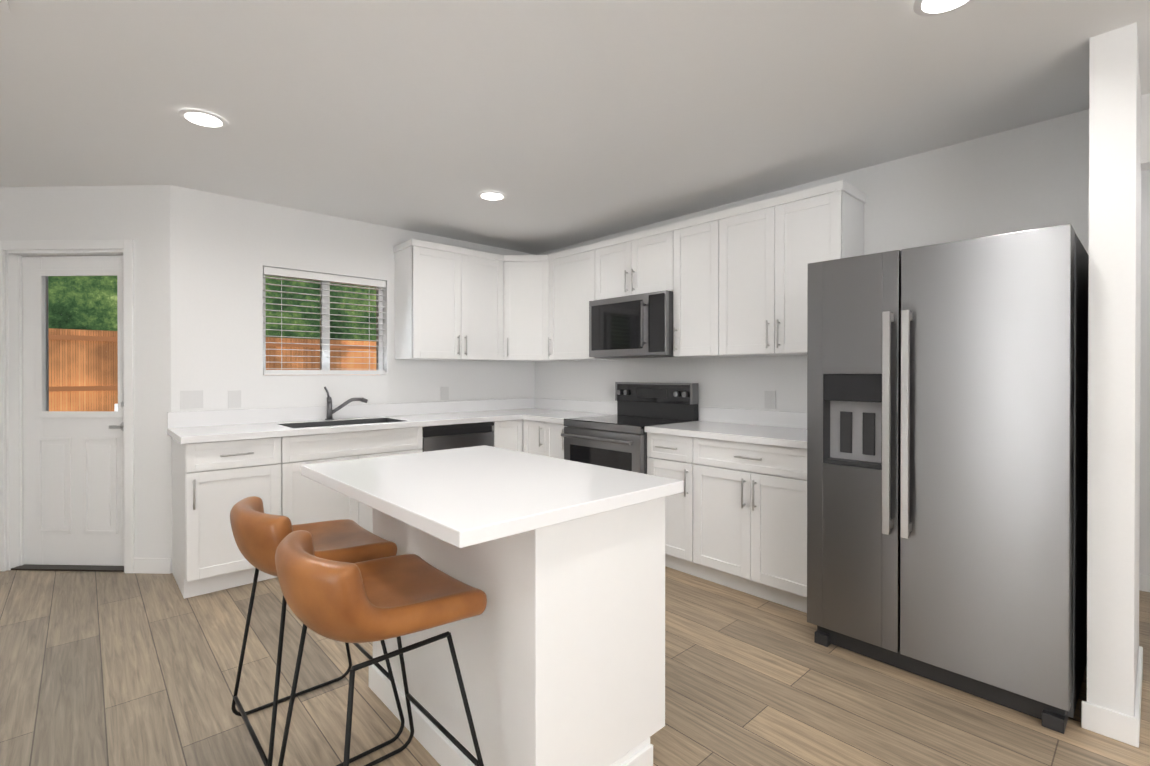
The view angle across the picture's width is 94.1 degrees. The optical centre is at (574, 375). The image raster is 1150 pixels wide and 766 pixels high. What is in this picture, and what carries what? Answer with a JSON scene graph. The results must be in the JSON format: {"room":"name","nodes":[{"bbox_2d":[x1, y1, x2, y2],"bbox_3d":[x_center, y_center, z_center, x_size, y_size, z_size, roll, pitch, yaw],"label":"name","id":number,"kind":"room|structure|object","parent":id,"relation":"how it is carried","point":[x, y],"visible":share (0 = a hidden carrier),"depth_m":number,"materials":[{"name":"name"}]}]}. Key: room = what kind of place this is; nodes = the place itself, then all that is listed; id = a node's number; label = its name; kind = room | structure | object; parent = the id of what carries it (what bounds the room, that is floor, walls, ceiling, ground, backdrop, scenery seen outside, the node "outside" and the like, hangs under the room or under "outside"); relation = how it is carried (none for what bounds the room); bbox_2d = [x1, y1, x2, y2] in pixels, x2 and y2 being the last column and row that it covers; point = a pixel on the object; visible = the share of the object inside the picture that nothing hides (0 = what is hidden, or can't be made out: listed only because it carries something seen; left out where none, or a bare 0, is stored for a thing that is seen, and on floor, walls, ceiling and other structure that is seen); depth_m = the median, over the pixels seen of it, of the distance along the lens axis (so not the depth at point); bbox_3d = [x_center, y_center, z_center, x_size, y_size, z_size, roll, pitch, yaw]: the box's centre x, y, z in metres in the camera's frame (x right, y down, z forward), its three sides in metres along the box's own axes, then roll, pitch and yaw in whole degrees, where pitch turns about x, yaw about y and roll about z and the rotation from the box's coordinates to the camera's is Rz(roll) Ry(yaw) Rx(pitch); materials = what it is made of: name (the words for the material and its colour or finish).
{"room":"kitchen","nodes":[
{"label":"kitchen","id":0,"kind":"room"},
{"bbox_2d":[0,185,170,570],"bbox_3d":[-3.161,0.022,3.466,1.252,2.440,0.150,0,0,2],"label":"wall","id":1,"kind":"structure","parent":0,"point":[139,215],"depth_m":3.37,"materials":[{"name":"white paint"}]},
{"bbox_2d":[11,256,123,571],"bbox_3d":[-3.231,0.233,3.470,0.767,2.016,0.136,0,0,2],"label":"door","id":2,"kind":"structure","parent":1,"relation":"in","point":[73,453],"depth_m":3.48,"materials":[{"name":"white paint"}]},
{"bbox_2d":[0,239,134,572],"bbox_3d":[-3.225,0.194,3.461,0.906,2.097,0.166,0,0,2],"label":"door frame","id":3,"kind":"structure","parent":1,"relation":"attached to","point":[11,393],"depth_m":3.40,"materials":[{"name":"white paint"}]},
{"bbox_2d":[167,398,534,429],"bbox_3d":[-1.469,0.275,4.334,2.925,0.100,0.019,0,0,-43],"label":"backsplash","id":4,"kind":"structure","parent":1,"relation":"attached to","point":[292,414],"depth_m":3.97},
{"bbox_2d":[170,185,534,572],"bbox_3d":[-1.476,0.018,4.445,3.028,2.440,0.150,0,0,-43],"label":"wall","id":5,"kind":"structure","parent":0,"point":[224,250],"depth_m":3.71,"materials":[{"name":"white paint"}]},
{"bbox_2d":[180,390,202,408],"bbox_3d":[-2.457,0.152,3.436,0.120,0.115,0.008,0,0,-43],"label":"switch plate","id":6,"kind":"object","parent":5,"relation":"attached to","point":[191,399],"visible":1,"depth_m":3.43,"materials":[{"name":"white plastic"}]},
{"bbox_2d":[228,390,240,407],"bbox_3d":[-2.284,0.157,3.595,0.075,0.115,0.007,0,0,-43],"label":"electrical outlet plate","id":7,"kind":"object","parent":5,"relation":"attached to","point":[234,399],"visible":1,"depth_m":3.59,"materials":[{"name":"white plastic"}]},
{"bbox_2d":[263,275,387,374],"bbox_3d":[-1.877,-0.385,4.056,0.881,0.756,0.147,0,0,-43],"label":"window","id":8,"kind":"structure","parent":5,"relation":"in","point":[337,358],"depth_m":4.06,"materials":[{"name":"white paint"}]},
{"bbox_2d":[263,267,385,371],"bbox_3d":[-1.865,-0.394,4.042,0.869,0.734,0.063,0,0,-43],"label":"window blind","id":9,"kind":"object","parent":8,"relation":"attached to","point":[293,274],"visible":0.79,"depth_m":3.99,"materials":[{"name":"white paint"}]},
{"bbox_2d":[441,387,448,399],"bbox_3d":[-1.132,0.152,4.654,0.075,0.115,0.007,0,0,-43],"label":"electrical outlet plate","id":10,"kind":"object","parent":5,"relation":"attached to","point":[444,393],"visible":1,"depth_m":4.65,"materials":[{"name":"white plastic"}]},
{"bbox_2d":[393,239,508,360],"bbox_3d":[-1.012,-0.591,4.521,0.901,0.914,0.358,0,0,-43],"label":"upper cabinet","id":11,"kind":"object","parent":5,"relation":"attached to","point":[448,298],"depth_m":4.32,"materials":[{"name":"white paint"}]},
{"bbox_2d":[0,566,1149,765],"bbox_3d":[-0.154,1.281,1.454,7.600,0.060,8.050,0,0,-43],"label":"floor","id":12,"kind":"structure","parent":0,"point":[97,668],"depth_m":2.10,"materials":[{"name":"brown wood"}]},
{"bbox_2d":[172,438,266,598],"bbox_3d":[-2.132,0.805,3.327,0.533,0.876,0.607,0,0,-43],"label":"base cabinet","id":13,"kind":"object","parent":12,"relation":"on","point":[209,478],"depth_m":3.04,"materials":[{"name":"white paint"}]},
{"bbox_2d":[167,406,562,445],"bbox_3d":[-1.261,0.345,4.109,2.925,0.038,0.632,0,0,-43],"label":"countertop","id":14,"kind":"structure","parent":13,"relation":"on","point":[184,435],"depth_m":3.48,"materials":[{"name":"white stone"}]},
{"bbox_2d":[275,418,410,429],"bbox_3d":[-1.613,0.449,3.760,0.779,0.241,0.424,0,0,-43],"label":"sink","id":15,"kind":"object","parent":14,"relation":"in","point":[337,421],"depth_m":3.93,"materials":[{"name":"grey metal"}]},
{"bbox_2d":[324,386,367,419],"bbox_3d":[-1.701,0.202,3.982,0.286,0.247,0.140,0,0,-43],"label":"faucet","id":16,"kind":"object","parent":14,"relation":"on","point":[330,413],"visible":1,"depth_m":3.94,"materials":[{"name":"silver metal"}]},
{"bbox_2d":[230,496,404,765],"bbox_3d":[-0.930,0.838,1.880,0.468,0.820,0.517,0,0,-43],"label":"stool","id":17,"kind":"object","parent":12,"relation":"on","point":[259,535],"visible":0.83,"depth_m":1.78,"materials":[{"name":"leather"}]},
{"bbox_2d":[267,426,424,578],"bbox_3d":[-1.663,0.803,3.758,0.980,0.876,0.607,0,0,-43],"label":"base cabinet","id":18,"kind":"object","parent":12,"relation":"on","point":[291,494],"depth_m":3.40,"materials":[{"name":"white paint"}]},
{"bbox_2d":[275,530,486,765],"bbox_3d":[-0.547,0.840,1.464,0.468,0.820,0.517,0,0,-43],"label":"stool","id":19,"kind":"object","parent":12,"relation":"on","point":[384,598],"visible":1,"depth_m":1.33,"materials":[{"name":"leather"}]},
{"bbox_2d":[422,422,493,451],"bbox_3d":[-1.058,0.804,4.278,0.607,0.870,0.557,0,0,-43],"label":"dishwasher","id":20,"kind":"object","parent":12,"relation":"on","point":[444,437],"visible":0.19,"depth_m":4.06,"materials":[{"name":"silver metal"}]},
{"bbox_2d":[301,445,683,765],"bbox_3d":[-0.338,0.792,1.867,0.820,0.914,1.150,0,0,-43],"label":"kitchen island","id":21,"kind":"object","parent":12,"relation":"on","point":[559,644],"visible":1,"depth_m":1.56,"materials":[{"name":"white paint"}]},
{"bbox_2d":[467,418,522,451],"bbox_3d":[-0.721,0.799,4.589,0.304,0.876,0.661,0,0,-43],"label":"base cabinet","id":22,"kind":"object","parent":12,"relation":"on","point":[508,432],"depth_m":4.38,"materials":[{"name":"white paint"}]},
{"bbox_2d":[523,410,616,425],"bbox_3d":[-0.020,0.343,4.453,0.633,0.038,0.543,0,0,-43],"label":"countertop","id":23,"kind":"structure","parent":22,"relation":"on","point":[566,414],"depth_m":4.37,"materials":[{"name":"white stone"}]},
{"bbox_2d":[523,418,546,455],"bbox_3d":[-0.123,0.800,4.546,0.661,0.876,0.360,0,0,-43],"label":"base cabinet","id":24,"kind":"object","parent":12,"relation":"on","point":[534,429],"depth_m":4.36,"materials":[{"name":"white paint"}]},
{"bbox_2d":[547,422,566,458],"bbox_3d":[0.061,0.800,4.385,0.607,0.876,0.335,0,0,-43],"label":"base cabinet","id":25,"kind":"object","parent":12,"relation":"on","point":[555,442],"depth_m":4.18,"materials":[{"name":"white paint"}]},
{"bbox_2d":[561,382,698,473],"bbox_3d":[0.382,0.647,3.934,0.710,1.187,0.754,0,0,-43],"label":"range","id":26,"kind":"object","parent":12,"relation":"on","point":[618,440],"visible":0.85,"depth_m":3.88,"materials":[{"name":"silver metal"}]},
{"bbox_2d":[647,434,702,578],"bbox_3d":[0.832,0.804,3.548,0.607,0.876,0.418,0,0,-43],"label":"base cabinet","id":27,"kind":"object","parent":12,"relation":"on","point":[668,456],"depth_m":3.30,"materials":[{"name":"white paint"}]},
{"bbox_2d":[703,438,806,612],"bbox_3d":[1.170,0.806,3.180,0.607,0.876,0.819,0,0,-43],"label":"base cabinet","id":28,"kind":"object","parent":12,"relation":"on","point":[736,514],"depth_m":2.93,"materials":[{"name":"white paint"}]},
{"bbox_2d":[644,422,806,449],"bbox_3d":[1.064,0.348,3.274,0.633,0.038,1.128,0,0,-43],"label":"countertop","id":29,"kind":"structure","parent":28,"relation":"on","point":[791,437],"depth_m":3.17,"materials":[{"name":"white stone"}]},
{"bbox_2d":[807,224,1088,733],"bbox_3d":[1.659,0.358,2.408,0.876,1.777,0.897,0,0,-43],"label":"fridge","id":30,"kind":"object","parent":12,"relation":"on","point":[947,454],"visible":1,"depth_m":2.07,"materials":[{"name":"silver metal"}]},
{"bbox_2d":[0,0,1149,253],"bbox_3d":[-0.154,-1.229,1.444,7.600,0.080,8.050,0,0,-43],"label":"ceiling","id":31,"kind":"structure","parent":0,"point":[564,122],"depth_m":2.29,"materials":[{"name":"paint"}]},
{"bbox_2d":[178,109,227,127],"bbox_3d":[-1.721,-1.188,2.482,0.190,0.004,0.190,0,0,-43],"label":"recessed light","id":32,"kind":"object","parent":31,"relation":"in","point":[202,118],"visible":1,"depth_m":2.47,"materials":[{"name":"white paint"}]},
{"bbox_2d":[478,191,506,200],"bbox_3d":[-0.550,-1.192,3.559,0.190,0.004,0.190,0,0,-43],"label":"recessed light","id":33,"kind":"object","parent":31,"relation":"in","point":[491,195],"visible":1,"depth_m":3.54,"materials":[{"name":"white paint"}]},
{"bbox_2d":[913,0,973,16],"bbox_3d":[1.169,-1.184,1.675,0.190,0.004,0.190,0,0,-43],"label":"recessed light","id":34,"kind":"object","parent":31,"relation":"in","point":[929,8],"visible":1,"depth_m":1.72,"materials":[{"name":"white paint"}]},
{"bbox_2d":[535,93,1149,561],"bbox_3d":[1.981,0.025,2.836,0.120,2.440,7.200,0,0,-43],"label":"wall","id":35,"kind":"structure","parent":0,"point":[1029,177],"depth_m":2.86,"materials":[{"name":"white paint"}]},
{"bbox_2d":[501,255,560,361],"bbox_3d":[-0.419,-0.593,4.856,0.666,0.914,0.667,0,0,-43],"label":"upper cabinet","id":36,"kind":"object","parent":35,"relation":"attached to","point":[524,278],"depth_m":4.68,"materials":[{"name":"white paint"}]},
{"bbox_2d":[549,244,622,360],"bbox_3d":[0.052,-0.592,4.572,0.357,0.914,0.630,0,0,-43],"label":"upper cabinet","id":37,"kind":"object","parent":35,"relation":"attached to","point":[571,270],"depth_m":4.46,"materials":[{"name":"white paint"}]},
{"bbox_2d":[593,223,672,300],"bbox_3d":[0.535,-0.816,4.069,0.327,0.461,0.763,0,0,-43],"label":"upper cabinet","id":38,"kind":"object","parent":35,"relation":"attached to","point":[641,262],"depth_m":3.93,"materials":[{"name":"white paint"}]},
{"bbox_2d":[589,290,674,357],"bbox_3d":[0.492,-0.362,4.030,0.444,0.441,0.752,0,0,-43],"label":"microwave","id":39,"kind":"object","parent":38,"relation":"attached to","point":[636,326],"visible":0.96,"depth_m":3.86,"materials":[{"name":"silver metal"}]},
{"bbox_2d":[535,398,806,429],"bbox_3d":[0.639,0.275,4.189,0.019,0.100,3.050,0,0,-43],"label":"backsplash","id":40,"kind":"structure","parent":35,"relation":"attached to","point":[706,414],"depth_m":3.75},
{"bbox_2d":[673,209,740,357],"bbox_3d":[0.935,-0.587,3.635,0.327,0.914,0.417,0,0,-43],"label":"upper cabinet","id":41,"kind":"object","parent":35,"relation":"attached to","point":[701,243],"depth_m":3.52,"materials":[{"name":"white paint"}]},
{"bbox_2d":[765,391,775,408],"bbox_3d":[1.277,0.157,3.507,0.007,0.115,0.075,0,0,-43],"label":"electrical outlet plate","id":42,"kind":"object","parent":35,"relation":"attached to","point":[770,399],"visible":1,"depth_m":3.50,"materials":[{"name":"white plastic"}]},
{"bbox_2d":[729,180,865,356],"bbox_3d":[1.269,-0.586,3.272,0.327,0.914,0.809,0,0,-43],"label":"upper cabinet","id":43,"kind":"object","parent":35,"relation":"attached to","point":[734,279],"depth_m":3.10,"materials":[{"name":"white paint"}]},
{"bbox_2d":[1087,22,1140,716],"bbox_3d":[2.111,0.028,2.089,0.700,2.440,0.115,0,0,-43],"label":"wall pillar","id":44,"kind":"structure","parent":0,"point":[1113,363],"depth_m":1.85,"materials":[{"name":"white paint"}]},
{"bbox_2d":[1129,646,1142,747],"bbox_3d":[2.149,1.201,2.042,0.713,0.095,0.013,0,0,-43],"label":"baseboard","id":45,"kind":"structure","parent":44,"relation":"attached to","point":[1134,722],"depth_m":1.86,"materials":[{"name":"white paint"}]},
{"bbox_2d":[1139,169,1149,574],"bbox_3d":[3.739,0.026,2.720,0.150,2.440,4.650,0,0,-43],"label":"wall","id":46,"kind":"structure","parent":0,"point":[1144,565],"depth_m":3.09,"materials":[{"name":"white paint"}]},
{"bbox_2d":[1139,574,1149,591],"bbox_3d":[3.661,1.198,2.688,0.013,0.095,4.400,0,0,-43],"label":"baseboard","id":47,"kind":"structure","parent":46,"relation":"attached to","point":[1144,580],"depth_m":3.09,"materials":[{"name":"white paint"}]}
]}

